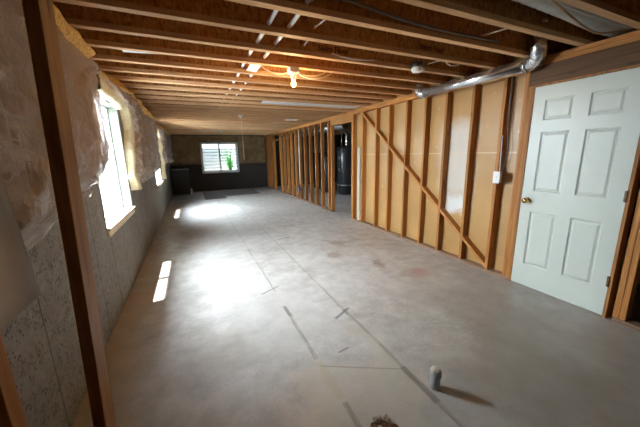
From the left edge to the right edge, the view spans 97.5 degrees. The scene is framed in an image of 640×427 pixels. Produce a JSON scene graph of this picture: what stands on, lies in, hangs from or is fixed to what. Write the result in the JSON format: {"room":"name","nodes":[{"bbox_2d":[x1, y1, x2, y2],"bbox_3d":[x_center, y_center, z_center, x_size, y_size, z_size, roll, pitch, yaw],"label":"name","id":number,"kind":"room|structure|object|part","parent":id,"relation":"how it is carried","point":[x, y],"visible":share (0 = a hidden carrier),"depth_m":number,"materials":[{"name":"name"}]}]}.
{"room":"unfinished basement","nodes":[
{"label":"unfinished basement","id":0,"kind":"room"},
{"bbox_2d":[0,60,173,426],"bbox_3d":[-2.927,-0.687,4.348,0.200,2.536,15.630,-6,13,-24],"label":"wall","id":1,"kind":"structure","parent":0,"point":[42,346],"depth_m":1.61,"materials":[{"name":"concrete"}]},
{"bbox_2d":[0,0,109,251],"bbox_3d":[-1.492,-0.530,1.625,0.187,1.282,2.008,-6,13,-24],"label":"wall insulation","id":2,"kind":"object","parent":1,"relation":"attached to","point":[24,162],"visible":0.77,"depth_m":1.19,"materials":[{"name":"plastic"}]},
{"bbox_2d":[103,165,113,210],"bbox_3d":[-2.812,-0.228,2.741,0.976,1.300,1.952,-6,13,-24],"label":"window pane","id":3,"kind":"object","parent":1,"relation":"attached to","point":[105,172],"visible":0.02,"depth_m":3.77,"materials":[{"name":"glass"}]},
{"bbox_2d":[97,98,135,237],"bbox_3d":[-2.247,-0.540,2.950,0.185,1.321,1.321,-6,13,-24],"label":"window","id":4,"kind":"structure","parent":1,"relation":"in","point":[114,219],"depth_m":3.42,"materials":[{"name":"white plastic"}]},
{"bbox_3d":[-2.305,-0.560,2.908,0.050,1.260,1.300,-6,13,-24],"label":"frame","id":5,"kind":"part","parent":4,"relation":"part of","materials":[{"name":"white plastic"}]},
{"bbox_3d":[-2.217,0.064,3.087,0.145,0.082,1.320,-6,13,-24],"label":"sill","id":6,"kind":"part","parent":4,"relation":"part of","materials":[{"name":"brown wood"}]},
{"bbox_2d":[96,70,160,190],"bbox_3d":[-2.849,-1.133,4.555,0.192,1.280,4.416,-6,13,-24],"label":"blanket","id":7,"kind":"object","parent":1,"relation":"attached to","point":[141,148],"visible":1,"depth_m":3.72,"materials":[{"name":"plastic"}]},
{"bbox_2d":[155,169,162,188],"bbox_3d":[-4.041,-1.324,6.818,0.185,1.321,1.291,-6,13,-24],"label":"window","id":8,"kind":"structure","parent":1,"relation":"in","point":[159,181],"depth_m":7.42,"materials":[{"name":"white plastic"}]},
{"bbox_3d":[-4.011,-0.720,6.955,0.145,0.082,1.290,-6,13,-24],"label":"sill","id":9,"kind":"part","parent":8,"relation":"part of","materials":[{"name":"brown wood"}]},
{"bbox_2d":[157,124,173,178],"bbox_3d":[-4.885,-1.942,8.974,0.198,1.450,4.719,-6,13,-24],"label":"blanket","id":10,"kind":"object","parent":1,"relation":"attached to","point":[164,139],"visible":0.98,"depth_m":7.72,"materials":[{"name":"plastic"}]},
{"bbox_2d":[170,134,313,191],"bbox_3d":[-2.776,-2.462,12.706,7.148,2.536,0.200,-6,13,-24],"label":"wall","id":11,"kind":"structure","parent":0,"point":[251,175],"depth_m":12.49,"materials":[{"name":"concrete"}]},
{"bbox_2d":[170,135,265,165],"bbox_3d":[-4.207,-2.675,11.837,3.869,1.170,0.075,-6,13,-24],"label":"blanket","id":12,"kind":"object","parent":11,"relation":"attached to","point":[185,148],"visible":0.94,"depth_m":11.60,"materials":[{"name":"brown fabric"}]},
{"bbox_2d":[202,148,236,170],"bbox_3d":[-4.481,-2.263,12.498,1.952,1.300,0.770,-6,13,-24],"label":"window well","id":13,"kind":"object","parent":11,"relation":"attached to","point":[210,155],"visible":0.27,"depth_m":12.75,"materials":[{"name":"metal"}]},
{"bbox_2d":[222,148,233,169],"bbox_3d":[-4.088,-2.352,12.542,0.562,1.142,0.423,-6,13,-24],"label":"fern","id":14,"kind":"object","parent":13,"relation":"in","point":[228,163],"visible":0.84,"depth_m":12.52,"materials":[{"name":"green plant"}]},
{"bbox_2d":[199,142,239,173],"bbox_3d":[-4.258,-2.377,11.963,1.520,1.275,0.170,-6,13,-24],"label":"window","id":15,"kind":"structure","parent":11,"relation":"in","point":[200,143],"depth_m":11.95,"materials":[{"name":"white plastic"}]},
{"bbox_2d":[71,184,639,426],"bbox_3d":[0.485,0.250,6.009,7.548,0.120,15.830,-6,13,-24],"label":"floor","id":16,"kind":"structure","parent":0,"point":[270,307],"depth_m":2.25,"materials":[{"name":"concrete"}]},
{"bbox_2d":[0,333,26,426],"bbox_3d":[-0.970,0.155,0.770,0.030,2.296,0.062,-6,13,-24],"label":"stud","id":17,"kind":"object","parent":16,"relation":"on","point":[11,411],"visible":1,"depth_m":0.85,"materials":[{"name":"brown wood"}]},
{"bbox_2d":[0,172,40,330],"bbox_3d":[-0.906,-0.269,0.630,0.022,1.250,0.573,-7,13,-25],"label":"sheet","id":18,"kind":"object","parent":17,"relation":"attached to","point":[19,287],"visible":1,"depth_m":0.88,"materials":[{"name":"grey plastic"}]},
{"bbox_2d":[22,0,116,426],"bbox_3d":[-0.946,0.087,1.086,0.121,2.296,0.144,-6,13,-24],"label":"stud","id":19,"kind":"object","parent":16,"relation":"on","point":[39,15],"visible":1,"depth_m":1.03,"materials":[{"name":"brown wood"}]},
{"bbox_2d":[170,168,190,194],"bbox_3d":[-5.432,-1.245,10.980,0.640,0.975,0.620,-6,13,-24],"label":"cabinet","id":20,"kind":"object","parent":16,"relation":"on","point":[180,177],"visible":1,"depth_m":10.73,"materials":[{"name":"black metal"}]},
{"bbox_3d":[-5.319,-1.256,10.720,0.420,0.500,0.015,-6,13,-24],"label":"door","id":21,"kind":"part","parent":20,"relation":"part of","materials":[{"name":"black metal"}]},
{"bbox_2d":[203,191,226,199],"bbox_3d":[-3.998,-0.696,10.586,0.700,0.008,2.150,-6,13,-24],"label":"floor mat","id":22,"kind":"object","parent":16,"relation":"on","point":[218,194],"visible":1,"depth_m":10.43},
{"bbox_2d":[221,189,259,195],"bbox_3d":[-3.199,-0.854,11.261,1.310,0.007,1.550,-6,13,-24],"label":"floor mat","id":23,"kind":"object","parent":16,"relation":"on","point":[247,191],"visible":1,"depth_m":11.16,"materials":[{"name":"grey rubber"}]},
{"bbox_2d":[313,134,327,188],"bbox_3d":[0.141,-2.213,11.946,0.700,2.250,0.600,-6,13,-24],"label":"furnace","id":24,"kind":"object","parent":16,"relation":"on","point":[325,135],"visible":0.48,"depth_m":11.62,"materials":[{"name":"metal"}]},
{"bbox_2d":[320,153,327,192],"bbox_3d":[0.302,-1.560,10.752,0.560,1.460,0.560,-6,13,-24],"label":"tank","id":25,"kind":"object","parent":16,"relation":"on","point":[326,154],"visible":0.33,"depth_m":10.50,"materials":[{"name":"metal"}]},
{"bbox_2d":[337,129,350,194],"bbox_3d":[0.950,-1.744,9.583,0.675,2.219,1.272,-2,12,-3],"label":"water heater","id":26,"kind":"object","parent":16,"relation":"on","point":[343,152],"visible":0.88,"depth_m":9.66,"materials":[{"name":"metal"}]},
{"bbox_2d":[370,420,397,426],"bbox_3d":[0.330,1.145,1.456,0.211,0.023,0.177,-6,13,-24],"label":"heap","id":27,"kind":"object","parent":16,"relation":"on","point":[383,423],"visible":1,"depth_m":1.51,"materials":[{"name":"brown soil"}]},
{"bbox_2d":[429,366,441,390],"bbox_3d":[0.717,1.022,1.745,0.071,0.130,0.071,-6,13,-24],"label":"pipe","id":28,"kind":"object","parent":16,"relation":"on","point":[435,373],"visible":1,"depth_m":1.72,"materials":[{"name":"grey plastic"}]},
{"bbox_2d":[265,30,639,331],"bbox_3d":[0.777,-0.967,5.897,0.093,2.296,15.430,-6,13,-24],"label":"wall","id":29,"kind":"structure","parent":16,"relation":"on","point":[623,50],"depth_m":3.79,"materials":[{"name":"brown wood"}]},
{"bbox_2d":[169,133,285,134],"bbox_3d":[-2.539,-3.471,11.909,7.148,0.239,0.055,-6,13,-24],"label":"joist","id":30,"kind":"object","parent":29,"relation":"on","point":[169,133],"visible":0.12,"depth_m":11.00,"materials":[{"name":"brown wood"}]},
{"bbox_2d":[90,47,429,89],"bbox_3d":[1.201,-1.837,3.846,7.148,0.239,0.055,-6,13,-24],"label":"joist","id":31,"kind":"object","parent":29,"relation":"on","point":[104,54],"visible":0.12,"depth_m":2.89,"materials":[{"name":"brown wood"}]},
{"bbox_2d":[298,129,299,172],"bbox_3d":[-0.651,-1.763,8.812,0.019,1.700,0.023,10,16,42],"label":"cable","id":32,"kind":"object","parent":29,"relation":"attached to","point":[298,129],"visible":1,"depth_m":8.72,"materials":[{"name":"white plastic"}]},
{"bbox_3d":[-0.562,-0.458,9.067,0.093,0.038,4.374,-6,13,-24],"label":"plate","id":33,"kind":"part","parent":29,"relation":"part of","materials":[{"name":"brown wood"}]},
{"bbox_2d":[357,148,360,219],"bbox_3d":[0.814,-0.601,5.868,0.028,1.510,0.085,-6,13,-24],"label":"board","id":34,"kind":"object","parent":29,"relation":"attached to","point":[359,149],"visible":1,"depth_m":5.84,"materials":[{"name":"white wood"}]},
{"bbox_3d":[1.449,0.421,4.731,0.093,0.038,3.461,-6,13,-24],"label":"plate","id":35,"kind":"part","parent":29,"relation":"part of","materials":[{"name":"brown wood"}]},
{"bbox_3d":[0.757,-2.036,5.672,0.089,0.036,15.430,-6,13,-24],"label":"plate","id":36,"kind":"part","parent":29,"relation":"part of","materials":[{"name":"brown wood"}]},
{"bbox_3d":[0.757,-2.073,5.664,0.089,0.036,15.430,-6,13,-24],"label":"plate","id":37,"kind":"part","parent":29,"relation":"part of","materials":[{"name":"brown wood"}]},
{"bbox_2d":[492,171,501,182],"bbox_3d":[1.979,-0.404,3.134,0.059,0.129,0.076,-6,13,-24],"label":"light switch","id":38,"kind":"object","parent":29,"relation":"attached to","point":[497,176],"visible":1,"depth_m":3.12,"materials":[{"name":"white plastic"}]},
{"bbox_2d":[501,76,513,171],"bbox_3d":[2.036,-0.951,3.027,0.022,0.996,0.052,-6,13,-24],"label":"cable","id":39,"kind":"object","parent":29,"relation":"attached to","point":[512,76],"visible":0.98,"depth_m":3.04,"materials":[{"name":"black plastic"}]},
{"bbox_2d":[512,0,632,36],"bbox_3d":[1.817,-1.456,1.983,2.205,0.205,0.165,-7,13,-24],"label":"flexible duct","id":40,"kind":"object","parent":29,"relation":"on","point":[546,6],"visible":0.39,"depth_m":1.97,"materials":[{"name":"silver metal"}]},
{"bbox_2d":[550,0,638,33],"bbox_3d":[1.910,-1.355,1.961,1.273,0.093,0.124,-6,13,-24],"label":"cable","id":41,"kind":"object","parent":40,"relation":"hanging from","point":[557,4],"visible":0.97,"depth_m":1.99,"materials":[{"name":"black plastic"}]},
{"bbox_2d":[508,64,639,317],"bbox_3d":[2.322,-0.175,2.610,0.102,2.050,0.828,-6,13,-24],"label":"trim","id":42,"kind":"structure","parent":29,"relation":"attached to","point":[635,175],"depth_m":2.35,"materials":[{"name":"brown wood"}]},
{"bbox_2d":[511,67,639,314],"bbox_3d":[2.271,-0.164,2.579,0.102,2.018,0.798,-6,13,-24],"label":"door","id":43,"kind":"structure","parent":29,"relation":"in","point":[585,132],"depth_m":2.52,"materials":[{"name":"white paint"}]},
{"bbox_3d":[2.118,-0.134,2.891,0.067,0.062,0.062,-6,13,-24],"label":"handle","id":44,"kind":"part","parent":43,"relation":"part of","materials":[{"name":"gold metal"}]},
{"bbox_2d":[548,0,632,28],"bbox_3d":[1.993,-1.385,1.976,1.701,0.055,0.043,-6,13,-24],"label":"pipe","id":45,"kind":"object","parent":29,"relation":"on","point":[575,9],"visible":0.53,"depth_m":1.91,"materials":[{"name":"grey plastic"}]},
{"bbox_2d":[556,0,639,29],"bbox_3d":[2.099,-1.444,1.911,7.148,0.239,0.055,-6,13,-24],"label":"joist","id":46,"kind":"object","parent":29,"relation":"on","point":[627,12],"visible":1,"depth_m":1.85,"materials":[{"name":"brown wood"}]},
{"bbox_2d":[223,10,277,98],"bbox_3d":[-0.750,-1.522,2.818,0.038,0.040,10.801,-6,13,-24],"label":"tube","id":47,"kind":"object","parent":46,"relation":"attached to","point":[274,13],"visible":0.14,"depth_m":2.19,"materials":[{"name":"white plastic"}]},
{"bbox_2d":[230,0,311,103],"bbox_3d":[-0.614,-1.535,2.879,0.038,0.039,10.800,-6,13,-24],"label":"tube","id":48,"kind":"object","parent":46,"relation":"attached to","point":[295,18],"visible":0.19,"depth_m":2.04,"materials":[{"name":"white plastic"}]},
{"bbox_3d":[3.259,1.212,0.830,0.093,0.038,3.545,-6,13,-24],"label":"plate","id":49,"kind":"part","parent":29,"relation":"part of","materials":[{"name":"brown wood"}]},
{"bbox_2d":[334,133,639,237],"bbox_3d":[3.802,-1.429,7.207,0.200,2.536,15.830,-6,13,-24],"label":"wall","id":50,"kind":"structure","parent":0,"point":[337,138],"depth_m":12.72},
{"bbox_3d":[0.433,-2.299,5.468,7.548,0.020,15.830,-6,13,-24],"label":"ceiling","id":51,"kind":"structure","parent":0,"visible":0},
{"bbox_2d":[151,112,324,119],"bbox_3d":[-0.295,-2.490,7.071,7.148,0.239,0.055,-6,13,-24],"label":"joist","id":52,"kind":"object","parent":51,"relation":"attached to","point":[153,113],"visible":0.12,"depth_m":6.30,"materials":[{"name":"brown wood"}]},
{"bbox_2d":[148,109,330,117],"bbox_3d":[-0.145,-2.425,6.749,7.148,0.239,0.055,-6,13,-24],"label":"joist","id":53,"kind":"object","parent":51,"relation":"attached to","point":[150,110],"visible":0.12,"depth_m":5.98,"materials":[{"name":"brown wood"}]},
{"bbox_2d":[144,106,338,116],"bbox_3d":[0.004,-2.360,6.426,7.148,0.239,0.055,-6,13,-24],"label":"joist","id":54,"kind":"object","parent":51,"relation":"attached to","point":[147,107],"visible":0.12,"depth_m":5.68,"materials":[{"name":"brown wood"}]},
{"bbox_2d":[142,102,345,113],"bbox_3d":[0.154,-2.294,6.104,7.148,0.239,0.055,-6,13,-24],"label":"joist","id":55,"kind":"object","parent":51,"relation":"attached to","point":[143,103],"visible":0.12,"depth_m":5.32,"materials":[{"name":"brown wood"}]},
{"bbox_2d":[174,134,313,135],"bbox_3d":[-2.689,-3.537,12.232,7.148,0.239,0.055,-6,13,-24],"label":"joist","id":56,"kind":"object","parent":51,"relation":"attached to","point":[174,134],"visible":0.02,"depth_m":11.44,"materials":[{"name":"brown wood"}]},
{"bbox_2d":[137,98,353,111],"bbox_3d":[0.303,-2.229,5.781,7.148,0.239,0.055,-6,13,-24],"label":"joist","id":57,"kind":"object","parent":51,"relation":"attached to","point":[140,99],"visible":0.12,"depth_m":5.00,"materials":[{"name":"brown wood"}]},
{"bbox_2d":[167,131,326,133],"bbox_3d":[-2.240,-3.340,11.264,7.148,0.239,0.055,-6,13,-24],"label":"joist","id":58,"kind":"object","parent":51,"relation":"attached to","point":[167,131],"visible":0.07,"depth_m":10.57,"materials":[{"name":"brown wood"}]},
{"bbox_2d":[134,93,360,109],"bbox_3d":[0.453,-2.164,5.459,7.148,0.239,0.055,-6,13,-24],"label":"joist","id":59,"kind":"object","parent":51,"relation":"attached to","point":[145,96],"visible":0.02,"depth_m":4.48,"materials":[{"name":"brown wood"}]},
{"bbox_2d":[127,87,370,106],"bbox_3d":[0.603,-2.098,5.136,7.148,0.239,0.055,-6,13,-24],"label":"joist","id":60,"kind":"object","parent":51,"relation":"attached to","point":[135,90],"visible":0.12,"depth_m":4.33,"materials":[{"name":"brown wood"}]},
{"bbox_2d":[261,101,360,107],"bbox_3d":[-0.094,-1.954,5.044,1.920,0.009,0.297,-6,13,-24],"label":"panel","id":61,"kind":"object","parent":60,"relation":"attached to","point":[264,102],"visible":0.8,"depth_m":5.01,"materials":[{"name":"metal"}]},
{"bbox_2d":[105,71,396,99],"bbox_3d":[0.902,-1.968,4.491,7.148,0.239,0.055,-6,13,-24],"label":"joist","id":62,"kind":"object","parent":51,"relation":"attached to","point":[117,75],"visible":0.12,"depth_m":3.63,"materials":[{"name":"brown wood"}]},
{"bbox_2d":[119,80,383,103],"bbox_3d":[0.752,-2.033,4.814,7.148,0.239,0.055,-6,13,-24],"label":"joist","id":63,"kind":"object","parent":51,"relation":"attached to","point":[132,84],"visible":0.12,"depth_m":3.98,"materials":[{"name":"brown wood"}]},
{"bbox_2d":[153,115,351,122],"bbox_3d":[-0.445,-2.556,7.394,7.148,0.239,0.055,-6,13,-24],"label":"joist","id":64,"kind":"object","parent":51,"relation":"attached to","point":[177,116],"visible":0.05,"depth_m":6.59,"materials":[{"name":"brown wood"}]},
{"bbox_2d":[155,121,350,126],"bbox_3d":[-0.893,-2.752,8.361,7.148,0.239,0.055,-6,13,-24],"label":"joist","id":65,"kind":"object","parent":51,"relation":"attached to","point":[155,121],"visible":0.12,"depth_m":7.62,"materials":[{"name":"brown wood"}]},
{"bbox_2d":[165,129,340,131],"bbox_3d":[-1.791,-3.144,10.297,7.148,0.239,0.055,-6,13,-24],"label":"joist","id":66,"kind":"object","parent":51,"relation":"attached to","point":[165,129],"visible":0.12,"depth_m":9.71,"materials":[{"name":"brown wood"}]},
{"bbox_2d":[95,60,411,95],"bbox_3d":[1.051,-1.902,4.168,7.148,0.239,0.055,-6,13,-24],"label":"joist","id":67,"kind":"object","parent":51,"relation":"attached to","point":[102,65],"visible":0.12,"depth_m":3.26,"materials":[{"name":"brown wood"}]},
{"bbox_2d":[155,117,351,123],"bbox_3d":[-0.594,-2.621,7.716,7.148,0.239,0.055,-6,13,-24],"label":"joist","id":68,"kind":"object","parent":51,"relation":"attached to","point":[155,117],"visible":0.12,"depth_m":7.00,"materials":[{"name":"brown wood"}]},
{"bbox_2d":[155,119,351,125],"bbox_3d":[-0.744,-2.687,8.039,7.148,0.239,0.055,-6,13,-24],"label":"joist","id":69,"kind":"object","parent":51,"relation":"attached to","point":[155,119],"visible":0.07,"depth_m":7.34,"materials":[{"name":"brown wood"}]},
{"bbox_2d":[285,123,347,138],"bbox_3d":[-0.376,-2.850,9.839,0.198,0.198,5.100,-6,13,-24],"label":"duct","id":70,"kind":"object","parent":69,"relation":"hanging from","point":[342,126],"visible":0.4,"depth_m":8.46,"materials":[{"name":"metal"}]},
{"bbox_2d":[168,132,338,134],"bbox_3d":[-2.390,-3.406,11.587,7.148,0.239,0.055,-6,13,-24],"label":"joist","id":71,"kind":"object","parent":51,"relation":"attached to","point":[168,132],"visible":0.21,"depth_m":11.15,"materials":[{"name":"brown wood"}]},
{"bbox_2d":[157,122,350,127],"bbox_3d":[-1.043,-2.817,8.684,7.148,0.239,0.055,-6,13,-24],"label":"joist","id":72,"kind":"object","parent":51,"relation":"attached to","point":[157,122],"visible":0.12,"depth_m":7.97,"materials":[{"name":"brown wood"}]},
{"bbox_2d":[160,124,350,128],"bbox_3d":[-1.193,-2.883,9.006,7.148,0.239,0.055,-6,13,-24],"label":"joist","id":73,"kind":"object","parent":51,"relation":"attached to","point":[160,124],"visible":0.12,"depth_m":8.38,"materials":[{"name":"brown wood"}]},
{"bbox_2d":[161,125,350,129],"bbox_3d":[-1.342,-2.948,9.329,7.148,0.239,0.055,-6,13,-24],"label":"joist","id":74,"kind":"object","parent":51,"relation":"attached to","point":[161,125],"visible":0.05,"depth_m":8.64,"materials":[{"name":"brown wood"}]},
{"bbox_2d":[168,131,343,133],"bbox_3d":[-2.090,-3.275,10.942,7.148,0.239,0.055,-6,13,-24],"label":"joist","id":75,"kind":"object","parent":51,"relation":"attached to","point":[168,131],"visible":0.07,"depth_m":10.21,"materials":[{"name":"brown wood"}]},
{"bbox_2d":[163,126,350,130],"bbox_3d":[-1.492,-3.014,9.652,7.148,0.239,0.055,-6,13,-24],"label":"joist","id":76,"kind":"object","parent":51,"relation":"attached to","point":[163,126],"visible":0.02,"depth_m":9.00,"materials":[{"name":"brown wood"}]},
{"bbox_2d":[165,128,350,131],"bbox_3d":[-1.641,-3.079,9.974,7.148,0.239,0.055,-6,13,-24],"label":"joist","id":77,"kind":"object","parent":51,"relation":"attached to","point":[165,128],"visible":0.12,"depth_m":9.31,"materials":[{"name":"brown wood"}]},
{"bbox_2d":[167,130,350,132],"bbox_3d":[-1.941,-3.210,10.619,7.148,0.239,0.055,-6,13,-24],"label":"joist","id":78,"kind":"object","parent":51,"relation":"attached to","point":[167,130],"visible":0.24,"depth_m":10.16,"materials":[{"name":"brown wood"}]},
{"bbox_2d":[74,28,450,83],"bbox_3d":[1.351,-1.771,3.523,7.148,0.239,0.055,-6,13,-24],"label":"joist","id":79,"kind":"object","parent":51,"relation":"attached to","point":[93,38],"visible":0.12,"depth_m":2.59,"materials":[{"name":"brown wood"}]},
{"bbox_2d":[122,50,153,53],"bbox_3d":[-1.474,-1.371,2.392,0.360,0.008,0.113,-6,13,-24],"label":"panel","id":80,"kind":"object","parent":79,"relation":"attached to","point":[122,50],"visible":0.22,"depth_m":2.38,"materials":[{"name":"metal"}]},
{"bbox_2d":[247,64,260,72],"bbox_3d":[-0.666,-1.479,2.837,0.100,0.015,0.314,-6,13,-24],"label":"paper tag","id":81,"kind":"object","parent":79,"relation":"attached to","point":[252,67],"visible":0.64,"depth_m":2.86,"materials":[{"name":"white paper"}]},
{"bbox_2d":[287,66,298,86],"bbox_3d":[-0.271,-1.379,2.851,0.100,0.183,0.100,-6,13,-24],"label":"light","id":82,"kind":"object","parent":79,"relation":"hanging from","point":[292,71],"visible":1,"depth_m":2.82,"materials":[{"name":"white plastic"}]},
{"bbox_2d":[260,65,287,74],"bbox_3d":[-0.455,-1.429,2.796,0.277,0.074,0.033,-5,13,-18],"label":"cable","id":83,"kind":"object","parent":82,"relation":"attached to","point":[260,65],"visible":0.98,"depth_m":2.81,"materials":[{"name":"yellow plastic"}]},
{"bbox_2d":[298,73,331,78],"bbox_3d":[-0.047,-1.488,2.975,0.438,0.126,0.036,-7,14,-27],"label":"cable","id":84,"kind":"object","parent":79,"relation":"hanging from","point":[298,73],"visible":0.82,"depth_m":2.98,"materials":[{"name":"yellow plastic"}]},
{"bbox_2d":[53,1,475,76],"bbox_3d":[1.500,-1.706,3.201,7.148,0.239,0.055,-6,13,-24],"label":"joist","id":85,"kind":"object","parent":51,"relation":"attached to","point":[76,16],"visible":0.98,"depth_m":2.22,"materials":[{"name":"brown wood"}]},
{"bbox_2d":[332,53,374,60],"bbox_3d":[0.326,-1.472,2.658,0.472,0.035,0.019,-7,13,-24],"label":"cable","id":86,"kind":"object","parent":85,"relation":"attached to","point":[332,53],"visible":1,"depth_m":2.65,"materials":[{"name":"white plastic"}]},
{"bbox_2d":[411,61,424,72],"bbox_3d":[1.012,-1.515,2.916,0.119,0.094,0.114,-6,13,-24],"label":"bulb","id":87,"kind":"object","parent":85,"relation":"attached to","point":[417,66],"visible":1,"depth_m":2.87,"materials":[{"name":"white glass"}]},
{"bbox_2d":[52,0,505,68],"bbox_3d":[1.650,-1.641,2.878,7.148,0.239,0.055,-6,13,-24],"label":"joist","id":88,"kind":"object","parent":51,"relation":"attached to","point":[218,13],"visible":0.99,"depth_m":2.07,"materials":[{"name":"brown wood"}]},
{"bbox_2d":[225,0,577,57],"bbox_3d":[1.799,-1.575,2.556,7.148,0.239,0.055,-6,13,-24],"label":"joist","id":89,"kind":"object","parent":51,"relation":"attached to","point":[511,42],"visible":0.58,"depth_m":2.06,"materials":[{"name":"brown wood"}]},
{"bbox_2d":[334,0,498,42],"bbox_3d":[0.810,-1.404,2.075,1.571,0.089,0.044,-6,13,-24],"label":"cable","id":90,"kind":"object","parent":89,"relation":"attached to","point":[355,2],"visible":1,"depth_m":2.02,"materials":[{"name":"grey plastic"}]},
{"bbox_2d":[414,35,548,98],"bbox_3d":[1.681,-1.630,3.245,0.207,0.333,1.696,-6,13,-24],"label":"duct","id":91,"kind":"object","parent":89,"relation":"hanging from","point":[538,48],"visible":0.94,"depth_m":2.91,"materials":[{"name":"metal"}]},
{"bbox_2d":[480,28,505,36],"bbox_3d":[1.415,-1.452,2.224,0.024,0.024,0.273,-11,15,-37],"label":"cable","id":92,"kind":"object","parent":89,"relation":"attached to","point":[482,35],"visible":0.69,"depth_m":2.25,"materials":[{"name":"white plastic"}]},
{"bbox_2d":[394,0,610,46],"bbox_3d":[1.949,-1.510,2.233,7.148,0.239,0.055,-6,13,-24],"label":"joist","id":93,"kind":"object","parent":51,"relation":"attached to","point":[508,14],"visible":0.58,"depth_m":1.98,"materials":[{"name":"brown wood"}]}
]}

